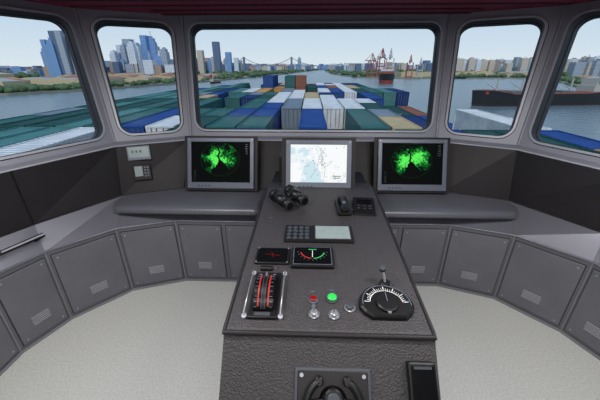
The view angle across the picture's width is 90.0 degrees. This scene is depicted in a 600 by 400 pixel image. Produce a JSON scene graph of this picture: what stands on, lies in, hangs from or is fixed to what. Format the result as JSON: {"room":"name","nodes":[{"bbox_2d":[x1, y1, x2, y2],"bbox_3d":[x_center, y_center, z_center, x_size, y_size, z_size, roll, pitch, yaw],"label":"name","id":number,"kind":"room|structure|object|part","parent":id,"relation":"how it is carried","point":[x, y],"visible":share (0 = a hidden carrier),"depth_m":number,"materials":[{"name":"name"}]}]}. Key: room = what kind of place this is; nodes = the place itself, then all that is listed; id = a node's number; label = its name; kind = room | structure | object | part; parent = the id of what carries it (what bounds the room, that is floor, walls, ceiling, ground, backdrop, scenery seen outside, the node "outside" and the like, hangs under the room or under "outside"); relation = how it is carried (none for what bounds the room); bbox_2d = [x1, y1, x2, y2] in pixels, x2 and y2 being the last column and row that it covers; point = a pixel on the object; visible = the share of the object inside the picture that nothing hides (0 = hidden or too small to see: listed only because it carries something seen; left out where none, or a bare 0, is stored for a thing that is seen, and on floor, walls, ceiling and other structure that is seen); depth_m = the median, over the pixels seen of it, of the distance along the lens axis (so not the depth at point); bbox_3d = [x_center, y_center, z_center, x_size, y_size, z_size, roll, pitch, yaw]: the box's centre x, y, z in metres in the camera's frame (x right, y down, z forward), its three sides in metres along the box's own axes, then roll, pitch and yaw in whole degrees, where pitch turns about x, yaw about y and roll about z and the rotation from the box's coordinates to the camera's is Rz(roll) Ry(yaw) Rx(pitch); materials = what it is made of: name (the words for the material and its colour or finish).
{"room":"control cabin","nodes":[
{"label":"control cabin","id":0,"kind":"room"},
{"bbox_2d":[0,0,112,166],"bbox_3d":[-1.957,-0.764,1.927,0.750,0.995,1.310,1,24,2],"label":"wall","id":1,"kind":"structure","parent":0,"point":[66,12],"depth_m":2.25,"materials":[{"name":"grey metal"}]},
{"bbox_2d":[0,8,102,157],"bbox_3d":[-1.962,-0.750,1.926,0.683,0.880,1.155,1,24,2],"label":"reveal","id":2,"kind":"object","parent":1,"relation":"attached to","point":[63,22],"visible":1,"depth_m":2.33,"materials":[{"name":"grey metal"}]},
{"bbox_2d":[1,13,97,156],"bbox_3d":[-1.991,-0.748,1.944,0.624,0.862,1.126,1,24,2],"label":"gasket","id":3,"kind":"object","parent":2,"relation":"attached to","point":[1,13],"visible":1,"depth_m":2.28,"materials":[{"name":"grey rubber"}]},
{"bbox_2d":[0,6,104,160],"bbox_3d":[-1.943,-0.750,1.921,0.659,0.912,1.178,1,24,2],"label":"window","id":4,"kind":"structure","parent":1,"relation":"in","point":[3,7],"depth_m":2.22,"materials":[{"name":"grey"}]},
{"bbox_2d":[73,8,115,141],"bbox_3d":[-1.654,-0.984,2.425,0.203,1.001,0.213,1,24,2],"label":"bead","id":5,"kind":"object","parent":1,"relation":"attached to","point":[74,9],"visible":0.96,"depth_m":2.41},
{"bbox_2d":[76,8,189,141],"bbox_3d":[-1.373,-1.058,2.591,0.730,0.995,0.560,1,24,2],"label":"wall","id":6,"kind":"structure","parent":0,"point":[86,16],"depth_m":2.53,"materials":[{"name":"grey metal"}]},
{"bbox_2d":[90,17,183,135],"bbox_3d":[-1.362,-1.042,2.579,0.599,0.912,0.456,1,24,2],"label":"window","id":7,"kind":"structure","parent":6,"relation":"in","point":[106,18],"depth_m":2.54,"materials":[{"name":"grey metal"}]},
{"bbox_2d":[93,20,180,130],"bbox_3d":[-1.365,-1.047,2.596,0.577,0.883,0.474,1,24,2],"label":"reveal","id":8,"kind":"object","parent":6,"relation":"attached to","point":[100,22],"visible":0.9,"depth_m":2.51,"materials":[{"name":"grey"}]},
{"bbox_2d":[96,24,179,133],"bbox_3d":[-1.380,-1.049,2.627,0.546,0.862,0.417,1,24,2],"label":"gasket","id":9,"kind":"object","parent":8,"relation":"attached to","point":[102,24],"visible":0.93,"depth_m":2.57,"materials":[{"name":"grey rubber"}]},
{"bbox_2d":[0,281,599,399],"bbox_3d":[0.030,1.524,1.003,3.960,0.001,3.800,1,24,2],"label":"floor","id":10,"kind":"structure","parent":0,"point":[163,342],"depth_m":2.06,"materials":[{"name":"beige carpet"}]},
{"bbox_2d":[0,351,23,375],"bbox_3d":[-1.956,1.651,0.693,0.012,0.020,3.000,1,24,2],"label":"baseboard","id":11,"kind":"object","parent":10,"relation":"on","point":[3,370],"visible":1,"depth_m":1.98,"materials":[{"name":"grey metal"}]},
{"bbox_2d":[22,317,72,351],"bbox_3d":[-1.842,0.982,2.201,0.012,0.020,0.332,10,26,21],"label":"baseboard","id":12,"kind":"object","parent":10,"relation":"on","point":[71,318],"visible":1,"depth_m":2.19,"materials":[{"name":"grey metal"}]},
{"bbox_2d":[72,289,132,318],"bbox_3d":[-1.622,0.854,2.490,0.013,0.020,0.453,21,31,39],"label":"baseboard","id":13,"kind":"object","parent":10,"relation":"on","point":[130,290],"visible":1,"depth_m":2.47,"materials":[{"name":"grey metal"}]},
{"bbox_2d":[133,279,185,290],"bbox_3d":[-1.257,0.760,2.702,0.446,0.020,0.013,-7,25,-16],"label":"baseboard","id":14,"kind":"object","parent":10,"relation":"on","point":[181,280],"visible":1,"depth_m":2.69,"materials":[{"name":"grey metal"}]},
{"bbox_2d":[186,278,236,281],"bbox_3d":[-0.647,0.739,2.752,0.800,0.020,0.012,1,24,2],"label":"baseboard","id":15,"kind":"object","parent":10,"relation":"on","point":[187,279],"visible":0.56,"depth_m":2.75,"materials":[{"name":"grey metal"}]},
{"bbox_2d":[0,135,599,370],"bbox_3d":[0.039,0.856,1.005,4.380,1.220,4.354,1,24,2],"label":"console cabinet","id":16,"kind":"object","parent":10,"relation":"on","point":[543,262],"depth_m":2.34,"materials":[{"name":"metal"}]},
{"bbox_3d":[-1.916,0.868,1.713,0.010,0.535,0.456,1,24,2],"label":"door","id":17,"kind":"part","parent":16,"relation":"part of","materials":[{"name":"grey metal"}]},
{"bbox_3d":[-1.844,0.305,1.962,0.162,0.059,0.277,1,24,2],"label":"grab handle","id":18,"kind":"part","parent":16,"relation":"part of","materials":[{"name":"metal"}]},
{"bbox_3d":[-1.843,0.706,2.079,0.010,0.535,0.288,10,26,21],"label":"door","id":19,"kind":"part","parent":16,"relation":"part of","materials":[{"name":"grey metal"}]},
{"bbox_3d":[-1.623,0.577,2.369,0.010,0.535,0.409,21,31,39],"label":"door","id":20,"kind":"part","parent":16,"relation":"part of","materials":[{"name":"grey metal"}]},
{"bbox_2d":[126,145,150,160],"bbox_3d":[-1.372,-0.400,2.554,0.180,0.121,0.059,-8,25,-17],"label":"wall display","id":21,"kind":"object","parent":16,"relation":"attached to","point":[134,153],"visible":1,"depth_m":2.54,"materials":[{"name":"grey plastic"}]},
{"bbox_2d":[132,164,152,180],"bbox_3d":[-1.355,-0.236,2.579,0.140,0.131,0.064,-8,25,-17],"label":"panel","id":22,"kind":"object","parent":16,"relation":"attached to","point":[140,172],"visible":1,"depth_m":2.57,"materials":[{"name":"grey plastic"}]},
{"bbox_3d":[-1.257,0.484,2.580,0.402,0.535,0.010,-7,25,-16],"label":"door","id":23,"kind":"part","parent":16,"relation":"part of","materials":[{"name":"grey metal"}]},
{"bbox_2d":[113,189,263,215],"bbox_3d":[-0.933,0.015,2.552,1.220,0.095,0.370,1,24,2],"label":"shelf","id":24,"kind":"object","parent":16,"relation":"attached to","point":[179,201],"visible":0.96,"depth_m":2.46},
{"bbox_3d":[-0.847,0.459,2.636,0.356,0.535,0.010,1,24,2],"label":"door","id":25,"kind":"part","parent":16,"relation":"part of","materials":[{"name":"grey metal"}]},
{"bbox_2d":[185,136,257,190],"bbox_3d":[-0.681,-0.319,2.654,0.635,0.496,0.320,1,24,2],"label":"monitor","id":26,"kind":"object","parent":16,"relation":"attached to","point":[221,163],"visible":1,"depth_m":2.58,"materials":[{"name":"grey"}]},
{"bbox_3d":[-0.447,0.464,2.624,0.356,0.535,0.010,1,24,2],"label":"door","id":27,"kind":"part","parent":16,"relation":"part of","materials":[{"name":"grey metal"}]},
{"bbox_3d":[0.039,0.307,0.764,4.380,0.020,4.350,1,24,2],"label":"sill","id":28,"kind":"part","parent":16,"relation":"part of","materials":[{"name":"grey metal"}]},
{"bbox_3d":[0.632,0.479,2.591,0.356,0.535,0.010,1,24,2],"label":"door","id":29,"kind":"part","parent":16,"relation":"part of","materials":[{"name":"grey metal"}]},
{"bbox_2d":[372,137,449,192],"bbox_3d":[0.949,-0.297,2.605,0.635,0.496,0.320,1,24,2],"label":"monitor","id":30,"kind":"object","parent":16,"relation":"attached to","point":[400,164],"visible":1,"depth_m":2.53,"materials":[{"name":"grey"}]},
{"bbox_3d":[1.032,0.484,2.579,0.356,0.535,0.010,1,24,2],"label":"door","id":31,"kind":"part","parent":16,"relation":"part of","materials":[{"name":"grey metal"}]},
{"bbox_2d":[377,192,517,218],"bbox_3d":[1.125,0.043,2.490,1.220,0.095,0.370,1,24,2],"label":"shelf","id":32,"kind":"object","parent":16,"relation":"attached to","point":[395,205],"visible":0.83,"depth_m":2.39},
{"bbox_3d":[1.438,0.520,2.499,0.402,0.535,0.010,9,25,20],"label":"door","id":33,"kind":"part","parent":16,"relation":"part of","materials":[{"name":"grey metal"}]},
{"bbox_3d":[1.788,0.623,2.265,0.010,0.535,0.409,-18,30,-36],"label":"door","id":34,"kind":"part","parent":16,"relation":"part of","materials":[{"name":"grey metal"}]},
{"bbox_3d":[1.986,0.757,1.963,0.010,0.535,0.288,-8,25,-18],"label":"door","id":35,"kind":"part","parent":16,"relation":"part of","materials":[{"name":"grey metal"}]},
{"bbox_2d":[219,150,440,399],"bbox_3d":[0.125,0.524,1.804,0.784,1.180,2.040,1,24,2],"label":"control console","id":36,"kind":"object","parent":10,"relation":"on","point":[260,357],"depth_m":1.15,"materials":[{"name":"metal"}]},
{"bbox_3d":[-0.261,0.203,1.631,0.014,0.115,1.203,1,24,2],"label":"edge trim","id":37,"kind":"part","parent":36,"relation":"part of","materials":[{"name":"grey metal"}]},
{"bbox_2d":[241,265,286,319],"bbox_3d":[-0.142,0.355,1.240,0.160,0.120,0.267,1,24,2],"label":"lever","id":38,"kind":"object","parent":36,"relation":"on","point":[264,302],"visible":1,"depth_m":1.19,"materials":[{"name":"black plastic"}]},
{"bbox_3d":[-0.212,0.384,1.260,0.007,0.030,0.244,1,28,2],"label":"guard rail","id":39,"kind":"part","parent":38,"relation":"part of","materials":[{"name":"silver metal"}]},
{"bbox_3d":[-0.140,0.291,1.275,0.058,0.020,0.025,1,28,2],"label":"lever handle","id":40,"kind":"part","parent":38,"relation":"part of","materials":[{"name":"black plastic"}]},
{"bbox_3d":[-0.072,0.386,1.256,0.007,0.030,0.244,1,28,2],"label":"guard rail","id":41,"kind":"part","parent":38,"relation":"part of","materials":[{"name":"silver metal"}]},
{"bbox_2d":[254,247,289,264],"bbox_3d":[-0.134,0.274,1.477,0.165,0.024,0.121,1,24,2],"label":"gauge","id":42,"kind":"object","parent":36,"relation":"on","point":[269,256],"visible":1,"depth_m":1.46,"materials":[{"name":"black plastic"}]},
{"bbox_2d":[269,184,308,210],"bbox_3d":[-0.070,-0.016,1.944,0.201,0.102,0.209,-15,28,-30],"label":"binoculars","id":43,"kind":"object","parent":36,"relation":"on","point":[291,193],"visible":1,"depth_m":1.91,"materials":[{"name":"black plastic"}]},
{"bbox_2d":[291,246,334,268],"bbox_3d":[0.061,0.277,1.460,0.205,0.036,0.152,1,24,2],"label":"indicator","id":44,"kind":"object","parent":36,"relation":"on","point":[302,257],"visible":1,"depth_m":1.44,"materials":[{"name":"black plastic"}]},
{"bbox_3d":[0.061,0.270,1.456,0.185,0.002,0.130,1,28,2],"label":"frame","id":45,"kind":"part","parent":44,"relation":"part of","materials":[{"name":"grey metal"}]},
{"bbox_3d":[0.055,0.406,1.230,0.041,0.021,0.042,1,24,2],"label":"push button","id":46,"kind":"part","parent":36,"relation":"part of","materials":[{"name":"red plastic"}]},
{"bbox_3d":[0.054,0.437,1.165,0.044,0.027,0.046,1,24,2],"label":"rotary knob","id":47,"kind":"part","parent":36,"relation":"part of","materials":[{"name":"silver metal"}]},
{"bbox_2d":[282,137,355,187],"bbox_3d":[0.137,-0.259,2.249,0.535,0.427,0.286,1,24,2],"label":"monitor","id":48,"kind":"object","parent":36,"relation":"attached to","point":[306,162],"visible":0.85,"depth_m":2.18,"materials":[{"name":"grey"}]},
{"bbox_2d":[284,225,353,243],"bbox_3d":[0.102,0.182,1.641,0.370,0.031,0.156,1,24,2],"label":"display","id":49,"kind":"object","parent":36,"relation":"on","point":[293,233],"visible":1,"depth_m":1.62,"materials":[{"name":"black plastic"}]},
{"bbox_2d":[326,293,337,302],"bbox_3d":[0.132,0.402,1.236,0.050,0.022,0.052,1,24,2],"label":"lamp","id":50,"kind":"object","parent":36,"relation":"on","point":[331,298],"visible":1,"depth_m":1.23,"materials":[{"name":"green plastic"}]},
{"bbox_2d":[294,367,371,399],"bbox_3d":[0.111,0.697,0.999,0.265,0.207,0.202,1,24,2],"label":"steering wheel","id":51,"kind":"object","parent":36,"relation":"on","point":[310,383],"visible":1,"depth_m":1.03,"materials":[{"name":"grey"}]},
{"bbox_3d":[0.132,0.439,1.161,0.044,0.027,0.046,1,24,2],"label":"rotary knob","id":52,"kind":"part","parent":36,"relation":"part of","materials":[{"name":"silver metal"}]},
{"bbox_2d":[335,195,351,215],"bbox_3d":[0.272,0.029,1.883,0.085,0.073,0.194,0,24,-1],"label":"telephone handset","id":53,"kind":"object","parent":36,"relation":"on","point":[342,204],"visible":1,"depth_m":1.84,"materials":[{"name":"black plastic"}]},
{"bbox_3d":[0.199,0.422,1.191,0.044,0.027,0.046,1,24,2],"label":"rotary knob","id":54,"kind":"part","parent":36,"relation":"part of","materials":[{"name":"silver metal"}]},
{"bbox_2d":[352,197,375,215],"bbox_3d":[0.402,0.038,1.883,0.140,0.054,0.173,3,24,6],"label":"case","id":55,"kind":"object","parent":36,"relation":"on","point":[360,212],"visible":0.86,"depth_m":1.85,"materials":[{"name":"black plastic"}]},
{"bbox_2d":[357,199,371,208],"bbox_3d":[0.403,0.026,1.884,0.090,0.028,0.094,3,24,6],"label":"panel","id":56,"kind":"object","parent":55,"relation":"on","point":[363,201],"visible":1,"depth_m":1.90,"materials":[{"name":"black plastic"}]},
{"bbox_2d":[359,265,414,320],"bbox_3d":[0.346,0.370,1.224,0.217,0.102,0.233,1,24,2],"label":"azimuth telegraph","id":57,"kind":"object","parent":36,"relation":"on","point":[381,302],"visible":1,"depth_m":1.18,"materials":[{"name":"black plastic"}]},
{"bbox_3d":[0.358,0.296,1.298,0.028,0.026,0.028,1,28,2],"label":"lever knob","id":58,"kind":"part","parent":57,"relation":"part of","materials":[{"name":"grey metal"}]},
{"bbox_2d":[379,279,389,285],"bbox_3d":[0.367,0.363,1.298,0.044,0.026,0.044,1,28,2],"label":"socket","id":59,"kind":"object","parent":57,"relation":"attached to","point":[383,282],"depth_m":1.29,"materials":[{"name":"black plastic"}]},
{"bbox_3d":[0.508,0.214,1.607,0.014,0.115,1.203,1,24,2],"label":"edge trim","id":60,"kind":"part","parent":36,"relation":"part of","materials":[{"name":"grey metal"}]},
{"bbox_2d":[406,361,438,399],"bbox_3d":[0.417,0.657,1.012,0.095,0.170,0.166,1,24,2],"label":"control box","id":61,"kind":"object","parent":36,"relation":"on","point":[421,375],"visible":1,"depth_m":1.01,"materials":[{"name":"black plastic"}]},
{"bbox_2d":[415,283,436,285],"bbox_3d":[0.832,0.758,2.707,0.800,0.020,0.012,1,24,2],"label":"baseboard","id":62,"kind":"object","parent":10,"relation":"on","point":[416,284],"visible":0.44,"depth_m":2.69,"materials":[{"name":"grey"}]},
{"bbox_2d":[437,284,493,298],"bbox_3d":[1.438,0.797,2.620,0.446,0.020,0.013,9,25,20],"label":"baseboard","id":63,"kind":"object","parent":10,"relation":"on","point":[438,285],"visible":1,"depth_m":2.61,"materials":[{"name":"grey metal"}]},
{"bbox_2d":[493,297,559,331],"bbox_3d":[1.787,0.900,2.387,0.013,0.020,0.453,-18,30,-36],"label":"baseboard","id":64,"kind":"object","parent":10,"relation":"on","point":[494,298],"visible":1,"depth_m":2.37,"materials":[{"name":"grey metal"}]},
{"bbox_2d":[559,330,599,359],"bbox_3d":[1.985,1.034,2.086,0.012,0.020,0.332,-8,25,-17],"label":"baseboard","id":65,"kind":"object","parent":10,"relation":"on","point":[560,331],"visible":1,"depth_m":2.11,"materials":[{"name":"grey metal"}]},
{"bbox_2d":[24,0,596,13],"bbox_3d":[0.046,-0.678,0.546,5.173,0.033,4.630,1,24,2],"label":"ceiling","id":66,"kind":"structure","parent":0,"point":[64,4],"depth_m":2.25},
{"bbox_2d":[49,0,305,1],"bbox_3d":[0.098,-1.331,1.989,3.600,0.008,0.030,1,24,2],"label":"rib","id":67,"kind":"object","parent":66,"relation":"attached to","point":[49,0],"depth_m":2.02,"materials":[{"name":"metal"}]},
{"bbox_2d":[162,12,470,15],"bbox_3d":[0.118,-1.574,2.538,2.600,0.008,0.030,1,24,2],"label":"rib","id":68,"kind":"object","parent":66,"relation":"attached to","point":[418,12],"depth_m":2.53,"materials":[{"name":"metal"}]},
{"bbox_2d":[150,8,483,11],"bbox_3d":[0.111,-1.493,2.355,2.600,0.008,0.030,1,24,2],"label":"rib","id":69,"kind":"object","parent":66,"relation":"attached to","point":[374,8],"depth_m":2.35,"materials":[{"name":"metal"}]},
{"bbox_2d":[70,2,571,6],"bbox_3d":[0.105,-1.412,2.172,3.600,0.008,0.030,1,24,2],"label":"rib","id":70,"kind":"object","parent":66,"relation":"attached to","point":[538,3],"depth_m":2.17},
{"bbox_2d":[183,14,447,136],"bbox_3d":[0.116,-1.095,2.674,2.320,0.995,0.280,1,24,2],"label":"wall","id":71,"kind":"structure","parent":0,"point":[442,19],"depth_m":2.63,"materials":[{"name":"grey metal"}]},
{"bbox_2d":[180,15,191,135],"bbox_3d":[-1.024,-1.107,2.703,0.064,1.001,0.303,1,24,2],"label":"bead","id":72,"kind":"object","parent":71,"relation":"attached to","point":[181,16],"visible":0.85,"depth_m":2.69},
{"bbox_2d":[190,23,440,130],"bbox_3d":[0.116,-1.089,2.692,2.184,0.884,0.305,1,24,2],"label":"reveal","id":73,"kind":"object","parent":71,"relation":"attached to","point":[433,25],"visible":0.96,"depth_m":2.64,"materials":[{"name":"grey metal"}]},
{"bbox_2d":[193,26,436,130],"bbox_3d":[0.117,-1.092,2.724,2.175,0.862,0.243,1,24,2],"label":"gasket","id":74,"kind":"object","parent":73,"relation":"attached to","point":[417,26],"visible":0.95,"depth_m":2.71,"materials":[{"name":"grey rubber"}]},
{"bbox_2d":[188,21,442,132],"bbox_3d":[0.116,-1.082,2.670,2.229,0.912,0.269,1,24,2],"label":"window","id":75,"kind":"structure","parent":71,"relation":"in","point":[195,23],"depth_m":2.67,"materials":[{"name":"grey"}]},
{"bbox_2d":[435,14,450,136],"bbox_3d":[1.255,-1.077,2.634,0.064,1.001,0.303,1,24,2],"label":"bead","id":76,"kind":"object","parent":71,"relation":"attached to","point":[449,15],"visible":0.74,"depth_m":2.62},
{"bbox_2d":[438,5,564,144],"bbox_3d":[1.595,-1.018,2.501,0.730,0.995,0.560,1,24,2],"label":"wall","id":77,"kind":"structure","parent":0,"point":[552,14],"depth_m":2.43,"materials":[{"name":"grey metal"}]},
{"bbox_2d":[447,18,544,134],"bbox_3d":[1.588,-1.007,2.506,0.577,0.883,0.474,1,24,2],"label":"reveal","id":78,"kind":"object","parent":77,"relation":"attached to","point":[536,20],"visible":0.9,"depth_m":2.41,"materials":[{"name":"grey metal"}]},
{"bbox_2d":[448,22,541,135],"bbox_3d":[1.605,-1.009,2.536,0.546,0.862,0.417,1,24,2],"label":"gasket","id":79,"kind":"object","parent":78,"relation":"attached to","point":[514,22],"visible":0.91,"depth_m":2.49,"materials":[{"name":"grey rubber"}]},
{"bbox_2d":[445,15,548,138],"bbox_3d":[1.583,-1.002,2.490,0.599,0.912,0.456,1,24,2],"label":"window","id":80,"kind":"structure","parent":77,"relation":"in","point":[544,20],"depth_m":2.44,"materials":[{"name":"grey"}]},
{"bbox_2d":[520,0,599,162],"bbox_3d":[2.130,-0.709,1.803,0.750,0.995,1.310,1,24,2],"label":"wall","id":81,"kind":"structure","parent":0,"point":[573,10],"depth_m":2.22,"materials":[{"name":"grey metal"}]},
{"bbox_2d":[517,5,568,144],"bbox_3d":[1.864,-0.937,2.318,0.203,1.001,0.213,1,24,2],"label":"bead","id":82,"kind":"object","parent":81,"relation":"attached to","point":[565,6],"visible":0.97,"depth_m":2.30},
{"bbox_2d":[529,8,599,157],"bbox_3d":[2.115,-0.696,1.798,0.659,0.912,1.178,1,24,2],"label":"window","id":83,"kind":"structure","parent":81,"relation":"in","point":[598,9],"depth_m":2.21,"materials":[{"name":"grey"}]},
{"bbox_2d":[531,11,599,153],"bbox_3d":[2.135,-0.695,1.801,0.683,0.880,1.155,1,24,2],"label":"reveal","id":84,"kind":"object","parent":81,"relation":"attached to","point":[580,18],"visible":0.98,"depth_m":2.25,"materials":[{"name":"grey metal"}]},
{"bbox_2d":[536,15,599,153],"bbox_3d":[2.164,-0.692,1.818,0.624,0.862,1.126,1,24,2],"label":"gasket","id":85,"kind":"object","parent":84,"relation":"attached to","point":[597,15],"visible":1,"depth_m":2.24,"materials":[{"name":"grey rubber"}]},
{"label":"outside","id":86,"kind":"structure","parent":0,"visible":0},
{"bbox_2d":[0,68,599,140],"bbox_3d":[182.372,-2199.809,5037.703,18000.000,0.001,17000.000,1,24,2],"label":"sea water","id":87,"kind":"structure","parent":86,"point":[581,120],"depth_m":310.97,"materials":[{"name":"blue liquid"}]},
{"bbox_2d":[209,74,220,83],"bbox_3d":[-168.755,-241.448,599.283,8.000,17.500,30.500,10,26,21],"label":"boat","id":88,"kind":"object","parent":87,"relation":"on","point":[212,81],"visible":0.9,"depth_m":589.40,"materials":[{"name":"grey"}]},
{"bbox_2d":[240,57,316,70],"bbox_3d":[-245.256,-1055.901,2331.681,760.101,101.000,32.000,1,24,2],"label":"suspension bridge","id":89,"kind":"structure","parent":87,"relation":"on","point":[244,58],"depth_m":2316.38,"materials":[{"name":"silver metal"}]},
{"bbox_2d":[379,68,394,83],"bbox_3d":[182.809,-262.114,632.343,32.000,28.500,130.000,6,25,14],"label":"cargo ship","id":90,"kind":"object","parent":87,"relation":"on","point":[386,76],"visible":0.96,"depth_m":589.04,"materials":[{"name":"red metal"}]},
{"bbox_2d":[471,78,599,105],"bbox_3d":[205.129,-92.746,255.698,126.000,24.000,20.000,-3,24,-7],"label":"cargo ship","id":91,"kind":"object","parent":87,"relation":"on","point":[587,92],"visible":0.78,"depth_m":250.91,"materials":[{"name":"grey metal"}]},
{"bbox_3d":[-3.785,3.124,50.769,51.400,16.750,170.000,1,24,2],"label":"ship hull","id":92,"kind":"object","parent":87,"relation":"on","visible":0},
{"bbox_2d":[0,75,599,156],"bbox_3d":[-3.095,-15.551,56.023,49.600,12.960,89.630,1,24,2],"label":"container stack","id":93,"kind":"object","parent":92,"relation":"on","point":[294,104],"visible":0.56,"depth_m":34.01,"materials":[{"name":"paint"}]},
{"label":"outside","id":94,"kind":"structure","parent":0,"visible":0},
{"bbox_2d":[0,70,316,95],"bbox_3d":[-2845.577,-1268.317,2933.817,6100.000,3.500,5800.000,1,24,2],"label":"land","id":95,"kind":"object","parent":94,"point":[244,76],"visible":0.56,"depth_m":485.78,"materials":[{"name":"stone"}]},
{"bbox_2d":[0,69,585,92],"bbox_3d":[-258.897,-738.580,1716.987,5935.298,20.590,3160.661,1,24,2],"label":"trees","id":96,"kind":"object","parent":95,"relation":"on","point":[224,74],"visible":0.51,"depth_m":768.35,"materials":[{"name":"green plant"}]},
{"bbox_2d":[0,71,599,85],"bbox_3d":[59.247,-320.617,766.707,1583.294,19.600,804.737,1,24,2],"label":"warehouses","id":97,"kind":"structure","parent":95,"relation":"on","point":[8,79],"depth_m":619.80,"materials":[{"name":"brown concrete"}]},
{"bbox_2d":[0,30,599,77],"bbox_3d":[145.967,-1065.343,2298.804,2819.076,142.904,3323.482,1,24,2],"label":"city skyline","id":98,"kind":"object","parent":95,"relation":"on","point":[130,56],"visible":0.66,"depth_m":1032.42,"materials":[{"name":"concrete"},{"name":"glass"},{"name":"steel"}]},
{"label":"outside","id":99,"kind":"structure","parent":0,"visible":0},
{"bbox_2d":[324,69,579,86],"bbox_3d":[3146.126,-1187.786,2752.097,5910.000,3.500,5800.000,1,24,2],"label":"land","id":100,"kind":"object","parent":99,"point":[396,72],"visible":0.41,"depth_m":858.00,"materials":[{"name":"plant"}]},
{"bbox_2d":[365,53,376,76],"bbox_3d":[207.199,-397.836,884.386,19.000,65.444,62.700,19,30,36],"label":"gantry crane","id":101,"kind":"object","parent":100,"relation":"on","point":[372,54],"visible":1,"depth_m":890.22,"materials":[{"name":"red"}]},
{"bbox_2d":[376,48,385,76],"bbox_3d":[229.081,-389.499,851.119,22.400,77.155,73.920,13,27,26],"label":"gantry crane","id":102,"kind":"object","parent":100,"relation":"on","point":[382,52],"visible":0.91,"depth_m":854.44,"materials":[{"name":"red"}]},
{"bbox_2d":[385,48,394,68],"bbox_3d":[248.947,-380.195,831.823,22.000,75.777,72.600,7,25,16],"label":"gantry crane","id":103,"kind":"object","parent":100,"relation":"on","point":[390,55],"visible":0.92,"depth_m":832.00,"materials":[{"name":"grey metal"}]},
{"bbox_2d":[405,54,413,77],"bbox_3d":[295.868,-360.833,809.384,17.000,58.555,56.100,10,26,21],"label":"gantry crane","id":104,"kind":"object","parent":100,"relation":"on","point":[410,60],"visible":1,"depth_m":815.51,"materials":[{"name":"red"}]},
{"bbox_2d":[416,57,423,77],"bbox_3d":[324.324,-357.754,810.939,15.000,51.666,49.500,10,26,21],"label":"gantry crane","id":105,"kind":"object","parent":100,"relation":"on","point":[420,63],"visible":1,"depth_m":813.62,"materials":[{"name":"grey metal"}]}
]}

